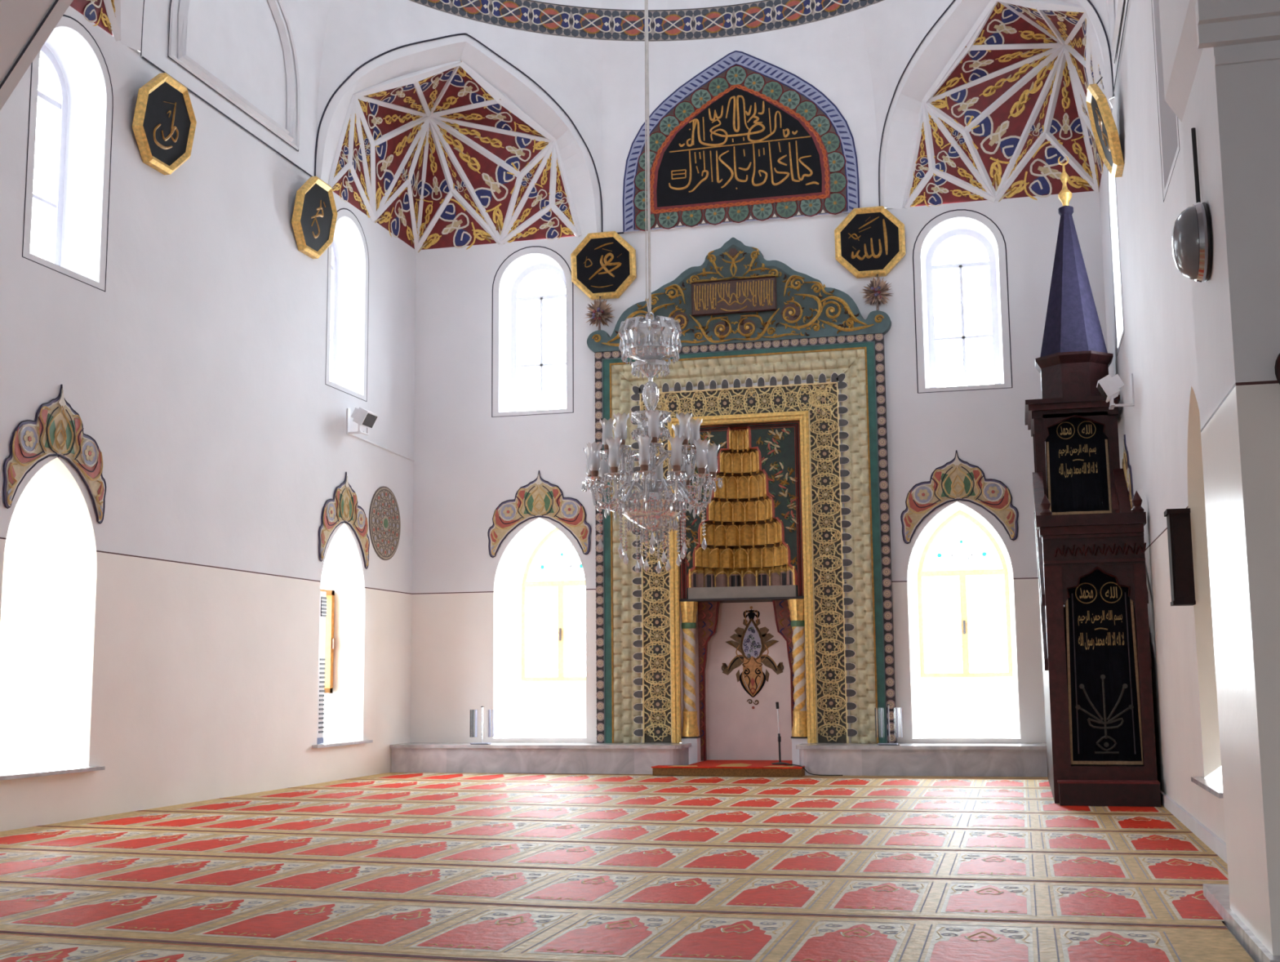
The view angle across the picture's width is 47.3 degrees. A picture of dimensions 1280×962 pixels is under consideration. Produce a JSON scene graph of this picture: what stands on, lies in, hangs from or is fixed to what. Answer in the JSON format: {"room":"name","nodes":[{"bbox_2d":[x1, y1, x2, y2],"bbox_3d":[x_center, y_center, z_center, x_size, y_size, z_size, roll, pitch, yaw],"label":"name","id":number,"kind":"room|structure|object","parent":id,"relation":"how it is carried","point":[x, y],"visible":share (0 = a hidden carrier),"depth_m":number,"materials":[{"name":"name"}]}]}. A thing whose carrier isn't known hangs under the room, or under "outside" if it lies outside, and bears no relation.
{"room":"mosque","nodes":[
{"label":"mosque","id":0,"kind":"room"},
{"bbox_2d":[0,5,416,831],"bbox_3d":[-4.358,-0.438,13.402,0.001,6.760,11.440,-3,-8,14],"label":"wall","id":1,"kind":"structure","parent":0,"point":[198,375],"depth_m":14.07,"materials":[{"name":"paint"}]},
{"bbox_2d":[0,457,97,775],"bbox_3d":[-5.196,1.070,11.835,0.980,2.505,1.180,-3,-8,14],"label":"window","id":2,"kind":"structure","parent":1,"relation":"in","point":[49,590],"depth_m":12.33,"materials":[{"name":"plastic"}]},
{"bbox_2d":[0,765,105,780],"bbox_3d":[-4.676,2.304,11.535,0.070,0.030,1.420,-3,-8,14],"label":"trim","id":3,"kind":"structure","parent":1,"relation":"attached to","point":[95,767],"depth_m":11.54,"materials":[{"name":"stone"}]},
{"bbox_2d":[2,383,106,524],"bbox_3d":[-4.719,-0.250,11.888,0.030,1.091,1.314,-3,-8,14],"label":"crest","id":4,"kind":"object","parent":1,"relation":"attached to","point":[56,429],"visible":1,"depth_m":11.86,"materials":[{"name":"paint"}]},
{"bbox_2d":[22,14,113,291],"bbox_3d":[-4.969,-2.790,12.292,0.443,2.221,1.104,-3,-8,14],"label":"window","id":5,"kind":"structure","parent":1,"relation":"in","point":[73,68],"depth_m":12.67,"materials":[{"name":"white paint"}]},
{"bbox_2d":[132,72,196,174],"bbox_3d":[-4.358,-3.277,13.448,0.219,0.829,0.840,-3,-8,14],"label":"calligraphy plaque","id":6,"kind":"object","parent":1,"relation":"attached to","point":[164,123],"visible":1,"depth_m":13.39,"materials":[{"name":"brown wood"}]},
{"bbox_2d":[291,176,337,258],"bbox_3d":[-3.617,-2.932,16.304,0.219,0.829,0.840,-3,-8,14],"label":"board","id":7,"kind":"object","parent":1,"relation":"attached to","point":[314,215],"visible":1,"depth_m":16.25,"materials":[{"name":"brown wood"}]},
{"bbox_2d":[316,523,364,744],"bbox_3d":[-3.645,1.735,16.828,0.490,2.505,1.170,-3,-8,14],"label":"window","id":8,"kind":"structure","parent":1,"relation":"in","point":[344,637],"depth_m":17.31,"materials":[{"name":"plastic"}]},
{"bbox_2d":[316,591,327,743],"bbox_3d":[-3.718,2.082,16.362,0.329,1.688,0.227,-3,-8,14],"label":"air conditioner","id":9,"kind":"object","parent":8,"relation":"in","point":[320,739],"visible":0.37,"depth_m":16.35,"materials":[{"name":"white plastic"}]},
{"bbox_2d":[318,657,325,733],"bbox_3d":[-3.684,2.400,16.361,0.287,0.822,0.124,-3,-8,14],"label":"grille","id":10,"kind":"object","parent":9,"relation":"attached to","point":[322,668],"depth_m":16.31,"materials":[{"name":"white metal"}]},
{"bbox_2d":[320,596,327,616],"bbox_3d":[-3.697,1.420,16.497,0.299,0.220,0.127,-3,-8,14],"label":"outlet","id":11,"kind":"object","parent":9,"relation":"attached to","point":[323,599],"depth_m":16.45,"materials":[{"name":"white plastic"}]},
{"bbox_2d":[311,739,373,747],"bbox_3d":[-3.362,2.979,16.589,0.070,0.030,1.410,-3,-8,14],"label":"trim","id":12,"kind":"structure","parent":1,"relation":"attached to","point":[329,744],"depth_m":16.50,"materials":[{"name":"stone"}]},
{"bbox_2d":[318,471,369,568],"bbox_3d":[-3.406,0.434,16.935,0.030,1.091,1.314,-3,-8,14],"label":"crest","id":13,"kind":"object","parent":1,"relation":"attached to","point":[344,507],"visible":1,"depth_m":16.91,"materials":[{"name":"paint"}]},
{"bbox_2d":[325,208,368,401],"bbox_3d":[-3.657,-2.116,17.337,0.443,2.221,1.104,-3,-8,14],"label":"window","id":14,"kind":"structure","parent":1,"relation":"in","point":[347,330],"depth_m":17.73,"materials":[{"name":"white glass"}]},
{"bbox_2d":[346,406,378,435],"bbox_3d":[-3.265,-0.701,17.092,0.322,0.305,0.300,-3,-8,14],"label":"floodlight","id":15,"kind":"object","parent":1,"relation":"attached to","point":[363,417],"visible":1,"depth_m":17.02,"materials":[{"name":"white plastic"}]},
{"bbox_2d":[349,434,414,461],"bbox_3d":[-3.171,-0.410,18.028,0.023,0.073,1.921,-3,-8,14],"label":"cable conduit","id":16,"kind":"object","parent":1,"relation":"attached to","point":[353,435],"visible":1,"depth_m":17.98,"materials":[{"name":"white plastic"}]},
{"bbox_2d":[368,486,400,559],"bbox_3d":[-3.135,0.521,18.009,0.020,0.910,0.910,-3,-8,14],"label":"rosette","id":17,"kind":"object","parent":1,"relation":"attached to","point":[384,522],"visible":1,"depth_m":17.97,"materials":[{"name":"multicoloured paint"}]},
{"bbox_2d":[139,0,1129,232],"bbox_3d":[0.060,-5.037,14.024,8.640,2.440,9.220,-3,-8,14],"label":"ceiling","id":18,"kind":"structure","parent":0,"point":[858,59],"depth_m":17.76,"materials":[{"name":"white paint"}]},
{"bbox_2d":[70,0,143,54],"bbox_3d":[-3.709,-5.124,11.691,2.603,2.206,2.944,-3,-8,14],"label":"vault","id":19,"kind":"object","parent":18,"relation":"attached to","point":[122,19],"visible":1,"depth_m":12.91,"materials":[{"name":"red paint"}]},
{"bbox_2d":[140,0,144,55],"bbox_3d":[-3.674,-5.211,11.725,0.099,2.235,3.886,3,-9,-27],"label":"trim","id":20,"kind":"structure","parent":18,"relation":"attached to","point":[144,0],"depth_m":13.31,"materials":[{"name":"paint"}]},
{"bbox_2d":[142,0,311,176],"bbox_3d":[-4.086,-4.714,15.059,0.055,2.195,3.400,-3,-8,14],"label":"trim","id":21,"kind":"structure","parent":18,"relation":"attached to","point":[184,61],"depth_m":15.23,"materials":[{"name":"paint"}]},
{"bbox_2d":[320,41,596,252],"bbox_3d":[-2.116,-4.306,17.818,2.603,2.206,2.944,-3,-8,14],"label":"squinch","id":22,"kind":"object","parent":18,"relation":"attached to","point":[441,147],"visible":1,"depth_m":18.79,"materials":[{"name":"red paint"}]},
{"bbox_2d":[314,32,603,231],"bbox_3d":[-2.096,-4.401,17.794,3.886,2.235,0.099,5,-9,-34],"label":"trim","id":23,"kind":"structure","parent":18,"relation":"attached to","point":[464,33],"depth_m":17.77,"materials":[{"name":"paint"}]},
{"bbox_2d":[408,0,884,41],"bbox_3d":[0.046,-6.454,14.217,8.811,0.420,9.380,-3,-8,14],"label":"frieze","id":24,"kind":"object","parent":18,"relation":"attached to","point":[610,24],"visible":1,"depth_m":18.57,"materials":[{"name":"paint"}]},
{"bbox_2d":[410,0,883,41],"bbox_3d":[0.046,-6.456,14.217,9.072,0.418,9.681,-3,-8,14],"label":"trim","id":25,"kind":"structure","parent":18,"relation":"attached to","point":[411,0],"depth_m":18.45,"materials":[{"name":"white paint"}]},
{"bbox_2d":[622,50,859,233],"bbox_3d":[1.226,-4.328,18.385,2.998,2.262,0.085,-3,-8,14],"label":"inscription panel","id":26,"kind":"object","parent":18,"relation":"attached to","point":[746,139],"visible":0.99,"depth_m":18.33,"materials":[{"name":"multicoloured paint"}]},
{"bbox_2d":[878,0,1114,206],"bbox_3d":[3.795,-4.660,16.296,0.099,2.235,3.886,3,-9,-27],"label":"trim","id":27,"kind":"structure","parent":18,"relation":"attached to","point":[1088,1],"depth_m":17.11,"materials":[{"name":"paint"}]},
{"bbox_2d":[884,0,1114,208],"bbox_3d":[3.832,-4.567,16.306,2.603,2.206,2.944,-3,-8,14],"label":"squinch","id":28,"kind":"object","parent":18,"relation":"attached to","point":[989,108],"visible":0.88,"depth_m":17.35,"materials":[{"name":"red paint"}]},
{"bbox_2d":[1108,0,1128,97],"bbox_3d":[4.208,-5.078,12.951,0.055,2.195,3.400,-3,-8,14],"label":"trim","id":29,"kind":"structure","parent":18,"relation":"attached to","point":[1115,24],"depth_m":13.65,"materials":[{"name":"paint"}]},
{"bbox_2d":[0,0,1272,954],"bbox_3d":[-0.796,-1.280,7.228,6.710,6.700,1.150,-3,-8,14],"label":"wall pier","id":30,"kind":"object","parent":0,"point":[1189,82],"visible":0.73,"depth_m":6.22,"materials":[{"name":"paint"}]},
{"bbox_2d":[0,0,58,88],"bbox_3d":[-1.414,-3.420,8.159,5.068,2.213,0.020,-3,-8,14],"label":"trim","id":31,"kind":"structure","parent":30,"relation":"attached to","point":[55,1],"depth_m":8.62,"materials":[{"name":"paint"}]},
{"bbox_2d":[1171,127,1212,282],"bbox_3d":[2.371,-1.216,6.339,0.140,0.728,0.344,-3,-8,14],"label":"wall fan","id":32,"kind":"object","parent":30,"relation":"attached to","point":[1192,233],"visible":1,"depth_m":6.21,"materials":[{"name":"black plastic"}]},
{"bbox_2d":[1195,0,1279,66],"bbox_3d":[3.399,-1.903,5.574,2.400,0.370,0.090,-3,-8,14],"label":"trim","id":33,"kind":"structure","parent":30,"relation":"attached to","point":[1219,23],"depth_m":5.82,"materials":[{"name":"paint"}]},
{"bbox_2d":[1202,883,1279,961],"bbox_3d":[2.690,1.901,6.261,0.295,0.070,2.050,-3,-8,14],"label":"baseboard","id":34,"kind":"object","parent":30,"relation":"attached to","point":[1217,894],"visible":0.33,"depth_m":6.24,"materials":[{"name":"stone"}]},
{"bbox_2d":[532,0,763,9],"bbox_3d":[0.020,-9.278,14.601,8.640,5.280,9.220,-3,-8,14],"label":"ceiling","id":35,"kind":"structure","parent":0,"point":[603,4],"depth_m":18.77,"materials":[{"name":"white paint"}]},
{"bbox_2d":[581,0,723,573],"bbox_3d":[0.055,-5.495,14.085,1.273,12.716,1.270,-3,-8,14],"label":"crystal chandelier","id":36,"kind":"object","parent":35,"relation":"hanging from","point":[655,360],"visible":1,"depth_m":13.33,"materials":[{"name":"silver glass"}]},
{"bbox_2d":[642,372,659,409],"bbox_3d":[0.099,-0.796,13.448,0.165,0.400,0.157,-3,-8,14],"label":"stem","id":37,"kind":"object","parent":36,"relation":"on","point":[650,375],"depth_m":13.43,"materials":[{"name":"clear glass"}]},
{"bbox_2d":[410,191,1107,742],"bbox_3d":[1.253,0.112,17.829,8.640,6.760,0.001,-3,-8,14],"label":"wall","id":38,"kind":"structure","parent":0,"point":[468,461],"depth_m":18.35,"materials":[{"name":"paint"}]},
{"bbox_2d":[491,245,573,417],"bbox_3d":[-1.327,-1.912,18.998,1.104,2.221,0.443,-3,-8,14],"label":"window","id":39,"kind":"structure","parent":38,"relation":"in","point":[523,267],"depth_m":19.14,"materials":[{"name":"white paint"}]},
{"bbox_2d":[487,470,591,557],"bbox_3d":[-1.274,0.406,18.431,1.372,1.091,0.030,-3,-8,14],"label":"crest","id":40,"kind":"object","parent":38,"relation":"attached to","point":[540,497],"visible":1,"depth_m":18.45,"materials":[{"name":"paint"}]},
{"bbox_2d":[493,517,586,737],"bbox_3d":[-1.134,1.881,18.724,1.210,2.740,0.980,-3,-8,14],"label":"window","id":41,"kind":"structure","parent":38,"relation":"in","point":[544,707],"depth_m":18.88,"materials":[{"name":"plastic"}]},
{"bbox_2d":[570,231,636,300],"bbox_3d":[-0.466,-2.734,18.567,0.840,0.836,0.171,-3,-8,14],"label":"calligraphy plaque","id":42,"kind":"object","parent":38,"relation":"attached to","point":[603,264],"visible":1,"depth_m":18.55,"materials":[{"name":"brown wood"}]},
{"bbox_2d":[586,237,897,765],"bbox_3d":[1.267,0.256,18.022,3.790,6.527,0.787,-3,-8,14],"label":"niche","id":43,"kind":"object","parent":38,"relation":"attached to","point":[749,621],"visible":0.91,"depth_m":17.85,"materials":[{"name":"tile"}]},
{"bbox_2d":[584,296,613,329],"bbox_3d":[-0.493,-2.116,18.494,0.394,0.447,0.389,-5,-9,32],"label":"bouquet","id":44,"kind":"object","parent":43,"relation":"on","point":[598,306],"visible":1,"depth_m":18.45,"materials":[{"name":"brown plant"}]},
{"bbox_2d":[679,584,804,602],"bbox_3d":[1.298,1.392,17.949,1.530,0.165,0.620,-3,-8,14],"label":"lintel","id":45,"kind":"object","parent":43,"relation":"attached to","point":[687,593],"depth_m":17.70,"materials":[{"name":"grey stone"}]},
{"bbox_2d":[862,274,891,310],"bbox_3d":[2.850,-2.275,17.628,0.421,0.447,0.375,-3,-8,14],"label":"bouquet","id":46,"kind":"object","parent":43,"relation":"on","point":[878,286],"visible":1,"depth_m":17.59,"materials":[{"name":"brown plant"}]},
{"bbox_2d":[834,205,906,278],"bbox_3d":[2.787,-2.896,17.743,0.840,0.836,0.171,-3,-8,14],"label":"calligraphy plaque","id":47,"kind":"object","parent":38,"relation":"attached to","point":[869,242],"visible":1,"depth_m":17.73,"materials":[{"name":"brown wood"}]},
{"bbox_2d":[900,449,1018,543],"bbox_3d":[3.732,0.176,17.160,1.352,1.091,0.030,-3,-8,14],"label":"crest","id":48,"kind":"object","parent":38,"relation":"attached to","point":[957,479],"visible":1,"depth_m":17.18,"materials":[{"name":"paint"}]},
{"bbox_2d":[912,208,1012,393],"bbox_3d":[3.887,-2.141,17.673,1.104,2.221,0.443,-3,-8,14],"label":"window","id":49,"kind":"structure","parent":38,"relation":"in","point":[947,229],"depth_m":17.78,"materials":[{"name":"white paint"}]},
{"bbox_2d":[906,501,1020,737],"bbox_3d":[3.854,1.662,17.456,1.210,2.740,0.980,-3,-8,14],"label":"window","id":50,"kind":"structure","parent":38,"relation":"in","point":[966,704],"depth_m":17.62,"materials":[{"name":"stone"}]},
{"bbox_2d":[1099,0,1226,842],"bbox_3d":[4.008,-0.805,11.276,0.001,6.760,11.440,-3,-8,14],"label":"wall","id":51,"kind":"structure","parent":0,"point":[1157,345],"depth_m":11.59,"materials":[{"name":"paint"}]},
{"bbox_2d":[1085,76,1124,177],"bbox_3d":[4.410,-3.380,13.891,0.290,0.934,0.840,-3,-8,14],"label":"board","id":52,"kind":"object","parent":51,"relation":"attached to","point":[1104,130],"visible":1,"depth_m":13.76,"materials":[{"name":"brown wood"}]},
{"bbox_2d":[1096,373,1134,409],"bbox_3d":[4.468,-0.844,13.745,0.322,0.305,0.300,-3,-8,14],"label":"floodlight","id":53,"kind":"object","parent":51,"relation":"attached to","point":[1109,388],"visible":1,"depth_m":13.65,"materials":[{"name":"white plastic"}]},
{"bbox_2d":[1107,171,1124,356],"bbox_3d":[5.132,-2.502,15.102,0.443,2.221,1.104,-3,-8,14],"label":"window","id":54,"kind":"structure","parent":51,"relation":"in","point":[1113,205],"depth_m":15.57,"materials":[{"name":"white paint"}]},
{"bbox_2d":[1122,434,1133,508],"bbox_3d":[4.931,0.068,14.816,0.030,1.091,1.314,-3,-8,14],"label":"crest","id":55,"kind":"object","parent":51,"relation":"attached to","point":[1126,467],"visible":0.47,"depth_m":14.55,"materials":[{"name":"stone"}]},
{"bbox_2d":[1151,0,1179,202],"bbox_3d":[3.820,-3.176,10.058,0.443,2.221,1.104,-3,-8,14],"label":"window","id":56,"kind":"structure","parent":51,"relation":"in","point":[1167,117],"depth_m":10.46,"materials":[{"name":"white paint"}]},
{"bbox_2d":[1164,507,1195,605],"bbox_3d":[3.606,0.511,9.775,0.148,0.635,0.205,-3,-8,14],"label":"wall box","id":57,"kind":"object","parent":51,"relation":"attached to","point":[1178,520],"visible":1,"depth_m":9.69,"materials":[{"name":"brown wood"}]},
{"bbox_2d":[1160,789,1226,862],"bbox_3d":[4.084,2.519,11.052,0.025,0.110,9.700,-3,-8,14],"label":"baseboard","id":58,"kind":"structure","parent":51,"relation":"attached to","point":[1215,842],"depth_m":9.95,"materials":[{"name":"white paint"}]},
{"bbox_2d":[1187,385,1222,787],"bbox_3d":[4.019,0.610,9.084,0.980,2.505,1.180,-3,-8,14],"label":"window","id":59,"kind":"structure","parent":51,"relation":"in","point":[1196,495],"depth_m":9.71,"materials":[{"name":"glass"}]},
{"bbox_2d":[1191,776,1222,797],"bbox_3d":[3.522,1.888,9.042,0.070,0.030,1.420,-3,-8,14],"label":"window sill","id":60,"kind":"structure","parent":51,"relation":"attached to","point":[1204,783],"depth_m":8.96,"materials":[{"name":"stone"}]},
{"bbox_2d":[1205,768,1256,961],"bbox_3d":[-0.850,2.312,8.039,12.600,0.200,21.600,-3,-8,14],"label":"floor","id":61,"kind":"structure","parent":0,"point":[1217,773],"depth_m":15.88,"materials":[{"name":"white"}]},
{"bbox_2d":[390,742,691,773],"bbox_3d":[-1.215,3.354,17.698,3.630,0.345,0.628,-3,-8,14],"label":"raised ledge","id":62,"kind":"object","parent":61,"relation":"on","point":[411,757],"visible":0.87,"depth_m":17.44,"materials":[{"name":"stone"}]},
{"bbox_2d":[470,706,494,744],"bbox_3d":[-1.926,2.969,17.800,0.295,0.460,0.170,-3,-8,14],"label":"stand","id":63,"kind":"object","parent":62,"relation":"on","point":[472,718],"visible":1,"depth_m":17.81,"materials":[{"name":"silver metal"}]},
{"bbox_2d":[0,772,1254,961],"bbox_3d":[-0.648,2.455,9.945,8.640,0.004,14.396,-3,-8,14],"label":"carpet","id":64,"kind":"object","parent":61,"relation":"on","point":[388,866],"visible":0.96,"depth_m":8.25,"materials":[{"name":"red carpet"}]},
{"bbox_2d":[651,760,804,776],"bbox_3d":[1.147,3.369,17.195,1.730,0.104,1.435,-3,-8,14],"label":"dais","id":65,"kind":"object","parent":64,"relation":"on","point":[708,767],"visible":0.97,"depth_m":16.59,"materials":[{"name":"red carpet"}]},
{"bbox_2d":[771,702,788,764],"bbox_3d":[1.621,2.928,17.003,0.200,0.714,0.200,-3,-8,14],"label":"microphone stand","id":66,"kind":"object","parent":65,"relation":"on","point":[780,762],"visible":1,"depth_m":16.98,"materials":[{"name":"black metal"}]},
{"bbox_2d":[786,763,842,775],"bbox_3d":[1.889,3.269,16.538,0.742,0.120,0.323,-6,-10,36],"label":"microphone cable","id":67,"kind":"object","parent":64,"relation":"on","point":[786,763],"visible":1,"depth_m":16.44,"materials":[{"name":"black plastic"}]},
{"bbox_2d":[1024,155,1161,806],"bbox_3d":[4.333,-0.382,14.511,0.940,6.764,3.680,-3,-8,14],"label":"pulpit","id":68,"kind":"object","parent":64,"relation":"on","point":[1074,356],"visible":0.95,"depth_m":12.85,"materials":[{"name":"brown wood"}]},
{"bbox_2d":[1045,417,1111,515],"bbox_3d":[4.536,-0.147,15.148,0.645,1.050,0.035,-3,-8,14],"label":"calligraphy panel","id":69,"kind":"object","parent":68,"relation":"hanging from","point":[1078,476],"visible":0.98,"depth_m":15.15,"materials":[{"name":"black wood"}]},
{"bbox_2d":[1063,569,1143,765],"bbox_3d":[4.024,1.628,12.727,0.638,1.710,0.063,-3,-8,14],"label":"calligraphy panel","id":70,"kind":"object","parent":68,"relation":"hanging from","point":[1104,720],"visible":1,"depth_m":12.74,"materials":[{"name":"black wood"}]},
{"bbox_2d":[795,742,1047,776],"bbox_3d":[3.607,3.143,16.473,3.650,0.345,0.628,-3,-8,14],"label":"raised ledge","id":71,"kind":"object","parent":61,"relation":"on","point":[936,759],"visible":0.66,"depth_m":16.32,"materials":[{"name":"stone"}]},
{"bbox_2d":[875,703,902,745],"bbox_3d":[2.819,2.760,16.594,0.295,0.460,0.170,-3,-8,14],"label":"stand","id":72,"kind":"object","parent":71,"relation":"on","point":[887,704],"visible":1,"depth_m":16.59,"materials":[{"name":"silver metal"}]},
{"bbox_2d":[1213,40,1279,955],"bbox_3d":[-1.345,-2.774,6.971,12.400,9.600,0.001,-3,-8,14],"label":"wall","id":73,"kind":"structure","parent":0,"point":[1248,94],"depth_m":5.69,"materials":[{"name":"paint"}]},
{"bbox_2d":[1274,353,1279,384],"bbox_3d":[2.559,-0.431,5.612,0.229,0.229,0.050,-3,-8,14],"label":"disc","id":74,"kind":"object","parent":73,"relation":"attached to","point":[1277,367],"visible":1,"depth_m":5.62,"materials":[{"name":"black wood"}]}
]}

